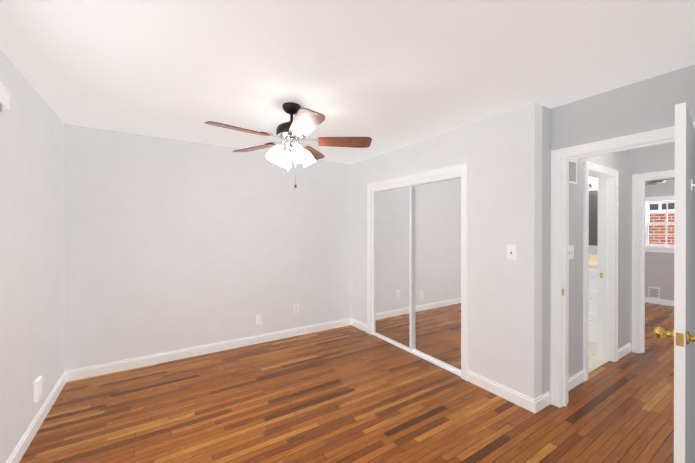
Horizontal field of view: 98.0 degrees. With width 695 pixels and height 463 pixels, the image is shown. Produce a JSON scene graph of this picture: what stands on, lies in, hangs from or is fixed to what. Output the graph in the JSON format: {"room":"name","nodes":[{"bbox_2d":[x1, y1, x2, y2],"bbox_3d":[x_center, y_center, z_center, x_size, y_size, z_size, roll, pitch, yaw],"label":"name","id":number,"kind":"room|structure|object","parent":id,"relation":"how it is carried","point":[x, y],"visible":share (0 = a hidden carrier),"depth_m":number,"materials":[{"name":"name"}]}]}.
{"room":"empty bedroom","nodes":[
{"label":"empty bedroom","id":0,"kind":"room"},
{"bbox_2d":[0,49,64,462],"bbox_3d":[-1.517,0.206,0.925,0.120,2.440,4.740,0,0,-32],"label":"wall","id":1,"kind":"structure","parent":0,"point":[32,315],"depth_m":2.04,"materials":[{"name":"paint"}]},
{"bbox_2d":[0,82,11,108],"bbox_3d":[-1.557,0.059,1.059,0.198,1.765,1.200,0,0,-32],"label":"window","id":2,"kind":"structure","parent":1,"relation":"in","point":[5,95],"depth_m":1.56,"materials":[{"name":"white"}]},
{"bbox_2d":[6,370,69,462],"bbox_3d":[-1.460,1.376,0.964,0.014,0.100,4.500,0,0,-32],"label":"baseboard","id":3,"kind":"structure","parent":1,"relation":"attached to","point":[25,441],"depth_m":2.15,"materials":[{"name":"white wood"}]},
{"bbox_2d":[34,376,42,402],"bbox_3d":[-2.230,1.138,2.180,0.024,0.145,0.100,0,0,-32],"label":"electrical outlet","id":4,"kind":"object","parent":1,"relation":"attached to","point":[38,388],"visible":1,"depth_m":2.15,"materials":[{"name":"white plastic"}]},
{"bbox_2d":[64,124,350,372],"bbox_3d":[-1.075,0.198,3.945,4.110,2.440,0.120,0,0,-32],"label":"wall","id":5,"kind":"structure","parent":0,"point":[170,245],"depth_m":3.42,"materials":[{"name":"paint"}]},
{"bbox_2d":[70,318,349,380],"bbox_3d":[-1.292,1.369,3.730,3.210,0.100,0.014,0,0,-32],"label":"baseboard","id":6,"kind":"structure","parent":5,"relation":"attached to","point":[81,373],"depth_m":3.44,"materials":[{"name":"white wood"}]},
{"bbox_2d":[256,315,261,324],"bbox_3d":[-1.120,1.124,3.842,0.072,0.118,0.008,0,0,-32],"label":"electrical outlet","id":7,"kind":"object","parent":5,"relation":"attached to","point":[258,319],"visible":1,"depth_m":3.83,"materials":[{"name":"white plastic"}]},
{"bbox_2d":[294,304,298,312],"bbox_3d":[-0.696,1.046,4.107,0.070,0.115,0.016,0,0,-32],"label":"outlet","id":8,"kind":"object","parent":5,"relation":"attached to","point":[296,308],"visible":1,"depth_m":4.11,"materials":[{"name":"white plastic"}]},
{"bbox_2d":[19,302,673,462],"bbox_3d":[2.611,1.451,2.963,9.350,0.060,5.800,0,0,-32],"label":"floor","id":9,"kind":"structure","parent":0,"point":[348,394],"depth_m":2.38,"materials":[{"name":"brown wood"}]},
{"bbox_2d":[0,0,694,163],"bbox_3d":[2.611,-1.049,2.956,9.350,0.060,5.800,0,0,-32],"label":"ceiling","id":10,"kind":"structure","parent":0,"point":[387,75],"depth_m":1.78,"materials":[{"name":"paint"}]},
{"bbox_2d":[204,102,371,187],"bbox_3d":[-0.463,-0.684,2.422,1.251,0.668,1.258,0,0,-32],"label":"fan","id":11,"kind":"object","parent":10,"relation":"hanging from","point":[301,126],"visible":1,"depth_m":2.39,"materials":[{"name":"brown wood"}]},
{"bbox_2d":[645,178,674,185],"bbox_3d":[4.691,-0.883,4.577,0.948,0.280,0.948,0,0,-7],"label":"fan","id":12,"kind":"object","parent":10,"relation":"hanging from","point":[653,182],"visible":0.21,"depth_m":4.55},
{"bbox_2d":[351,102,549,398],"bbox_3d":[1.073,0.199,3.682,0.730,2.440,2.630,0,0,-32],"label":"wall","id":13,"kind":"structure","parent":0,"point":[505,156],"depth_m":2.61,"materials":[{"name":"paint"}]},
{"bbox_2d":[350,318,366,331],"bbox_3d":[0.183,1.367,4.389,0.014,0.100,0.406,0,0,-32],"label":"baseboard","id":14,"kind":"structure","parent":13,"relation":"attached to","point":[353,322],"depth_m":4.41,"materials":[{"name":"white wood"}]},
{"bbox_2d":[373,185,412,350],"bbox_3d":[0.557,0.417,3.860,0.022,1.978,0.744,0,0,-32],"label":"mirror","id":15,"kind":"object","parent":13,"relation":"attached to","point":[393,265],"visible":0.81,"depth_m":3.82,"materials":[{"name":"clear glass"}]},
{"bbox_2d":[367,163,467,380],"bbox_3d":[0.761,0.382,3.572,0.134,2.074,1.588,0,0,-32],"label":"trim","id":16,"kind":"structure","parent":13,"relation":"attached to","point":[458,170],"depth_m":3.12,"materials":[{"name":"white paint"}]},
{"bbox_2d":[413,177,460,372],"bbox_3d":[0.957,0.419,3.280,0.022,1.978,0.744,0,0,-32],"label":"mirror","id":17,"kind":"object","parent":13,"relation":"attached to","point":[437,271],"visible":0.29,"depth_m":3.25,"materials":[{"name":"clear glass"}]},
{"bbox_2d":[467,370,541,412],"bbox_3d":[1.309,1.372,2.621,0.014,0.100,0.610,0,0,-32],"label":"baseboard","id":18,"kind":"structure","parent":13,"relation":"attached to","point":[539,403],"depth_m":2.55,"materials":[{"name":"white wood"}]},
{"bbox_2d":[507,245,515,258],"bbox_3d":[1.368,0.172,2.524,0.015,0.118,0.072,0,0,-32],"label":"light switch","id":19,"kind":"object","parent":13,"relation":"attached to","point":[511,251],"visible":1,"depth_m":2.52,"materials":[{"name":"white plastic"}]},
{"bbox_2d":[589,177,597,254],"bbox_3d":[3.361,0.196,4.640,0.120,2.440,1.530,0,0,-32],"label":"wall","id":20,"kind":"structure","parent":0,"point":[593,249],"depth_m":4.30,"materials":[{"name":"paint"}]},
{"bbox_2d":[589,178,597,186],"bbox_3d":[3.374,-0.688,4.391,0.118,0.110,0.600,0,0,-32],"label":"sconce","id":21,"kind":"object","parent":20,"relation":"attached to","point":[594,183],"visible":0.19,"depth_m":4.20,"materials":[{"name":"silver metal"}]},
{"bbox_2d":[589,190,597,245],"bbox_3d":[3.418,-0.193,4.421,0.013,0.780,0.900,0,0,-32],"label":"bathroom mirror","id":22,"kind":"object","parent":20,"relation":"attached to","point":[593,217],"depth_m":4.29,"materials":[{"name":"grey mirror"}]},
{"bbox_2d":[588,341,609,373],"bbox_3d":[2.529,1.414,4.069,1.900,0.008,1.645,0,0,-32],"label":"floor","id":23,"kind":"structure","parent":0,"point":[595,361],"depth_m":3.33,"materials":[{"name":"beige tile"}]},
{"bbox_2d":[588,254,596,342],"bbox_3d":[3.169,0.868,4.265,0.588,1.082,1.040,0,0,-32],"label":"bathroom vanity","id":24,"kind":"object","parent":23,"relation":"on","point":[592,312],"visible":0.23,"depth_m":3.85,"materials":[{"name":"white wood"}]},
{"bbox_2d":[568,150,630,377],"bbox_3d":[2.538,0.201,3.139,1.880,2.440,0.120,0,0,-32],"label":"wall","id":25,"kind":"structure","parent":0,"point":[620,161],"depth_m":2.88,"materials":[{"name":"paint"}]},
{"bbox_2d":[569,245,573,258],"bbox_3d":[2.018,0.187,2.728,0.115,0.118,0.014,0,0,-32],"label":"light switch","id":26,"kind":"object","parent":25,"relation":"attached to","point":[571,252],"visible":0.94,"depth_m":2.74,"materials":[{"name":"white plastic"}]},
{"bbox_2d":[569,159,576,183],"bbox_3d":[2.025,-0.553,2.733,0.220,0.230,0.010,0,0,-32],"label":"air vent","id":27,"kind":"object","parent":25,"relation":"in","point":[573,171],"visible":0.54,"depth_m":2.75,"materials":[{"name":"white metal"}]},
{"bbox_2d":[568,370,584,390],"bbox_3d":[2.027,1.372,2.737,0.541,0.100,0.014,0,0,-32],"label":"baseboard","id":28,"kind":"structure","parent":25,"relation":"attached to","point":[578,378],"depth_m":2.78,"materials":[{"name":"white wood"}]},
{"bbox_2d":[583,161,617,380],"bbox_3d":[2.574,0.376,3.158,0.838,2.089,0.162,0,0,-32],"label":"door frame","id":29,"kind":"structure","parent":25,"relation":"attached to","point":[607,299],"depth_m":3.31,"materials":[{"name":"white wood"}]},
{"bbox_2d":[618,343,630,358],"bbox_3d":[3.156,1.370,3.455,0.461,0.100,0.014,0,0,-32],"label":"baseboard","id":30,"kind":"structure","parent":25,"relation":"attached to","point":[624,350],"depth_m":3.45,"materials":[{"name":"white wood"}]},
{"bbox_2d":[550,64,694,355],"bbox_3d":[1.934,0.203,2.226,0.120,2.440,1.010,0,0,-32],"label":"wall","id":31,"kind":"structure","parent":0,"point":[646,105],"depth_m":2.12,"materials":[{"name":"paint"}]},
{"bbox_2d":[550,122,694,407],"bbox_3d":[1.972,0.381,2.162,0.162,2.084,0.868,0,0,-32],"label":"door frame","id":32,"kind":"structure","parent":31,"relation":"attached to","point":[560,158],"depth_m":2.45,"materials":[{"name":"white wood"}]},
{"bbox_2d":[654,103,694,462],"bbox_3d":[1.841,0.415,1.595,0.780,2.000,0.180,0,0,-32],"label":"door","id":33,"kind":"structure","parent":31,"relation":"in","point":[682,334],"depth_m":1.39,"materials":[{"name":"painted wood"},{"name":"brass"}]},
{"bbox_2d":[630,142,674,350],"bbox_3d":[4.196,0.203,2.398,0.120,2.440,3.150,0,0,-32],"label":"wall","id":34,"kind":"structure","parent":0,"point":[655,158],"depth_m":3.47,"materials":[{"name":"paint"}]},
{"bbox_2d":[632,170,674,353],"bbox_3d":[3.659,0.376,3.236,0.162,2.089,0.878,0,0,-32],"label":"door frame","id":35,"kind":"structure","parent":34,"relation":"attached to","point":[638,263],"depth_m":3.53,"materials":[{"name":"white wood"}]},
{"bbox_2d":[645,180,674,300],"bbox_3d":[6.436,0.194,5.395,0.120,2.440,5.800,0,0,-32],"label":"wall","id":36,"kind":"structure","parent":0,"point":[659,269],"depth_m":5.85,"materials":[{"name":"paint"}]},
{"bbox_2d":[649,287,659,297],"bbox_3d":[6.019,1.198,5.932,0.010,0.210,0.150,0,0,-32],"label":"air vent","id":37,"kind":"object","parent":36,"relation":"in","point":[654,292],"visible":1,"depth_m":5.92,"materials":[{"name":"white metal"}]},
{"bbox_2d":[645,297,673,305],"bbox_3d":[6.380,1.365,5.362,0.014,0.100,5.560,0,0,-32],"label":"baseboard","id":38,"kind":"structure","parent":36,"relation":"attached to","point":[649,300],"depth_m":5.87,"materials":[{"name":"white wood"}]},
{"bbox_2d":[645,196,674,252],"bbox_3d":[6.206,-0.136,5.710,0.170,1.080,1.060,0,0,-32],"label":"window","id":39,"kind":"structure","parent":36,"relation":"in","point":[648,223],"depth_m":5.90,"materials":[{"name":"white"}]},
{"label":"outside","id":40,"kind":"structure","parent":0,"visible":0},
{"bbox_2d":[649,203,674,243],"bbox_3d":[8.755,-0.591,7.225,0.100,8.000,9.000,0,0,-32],"label":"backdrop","id":41,"kind":"structure","parent":40,"point":[661,216],"depth_m":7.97,"materials":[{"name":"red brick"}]}
]}

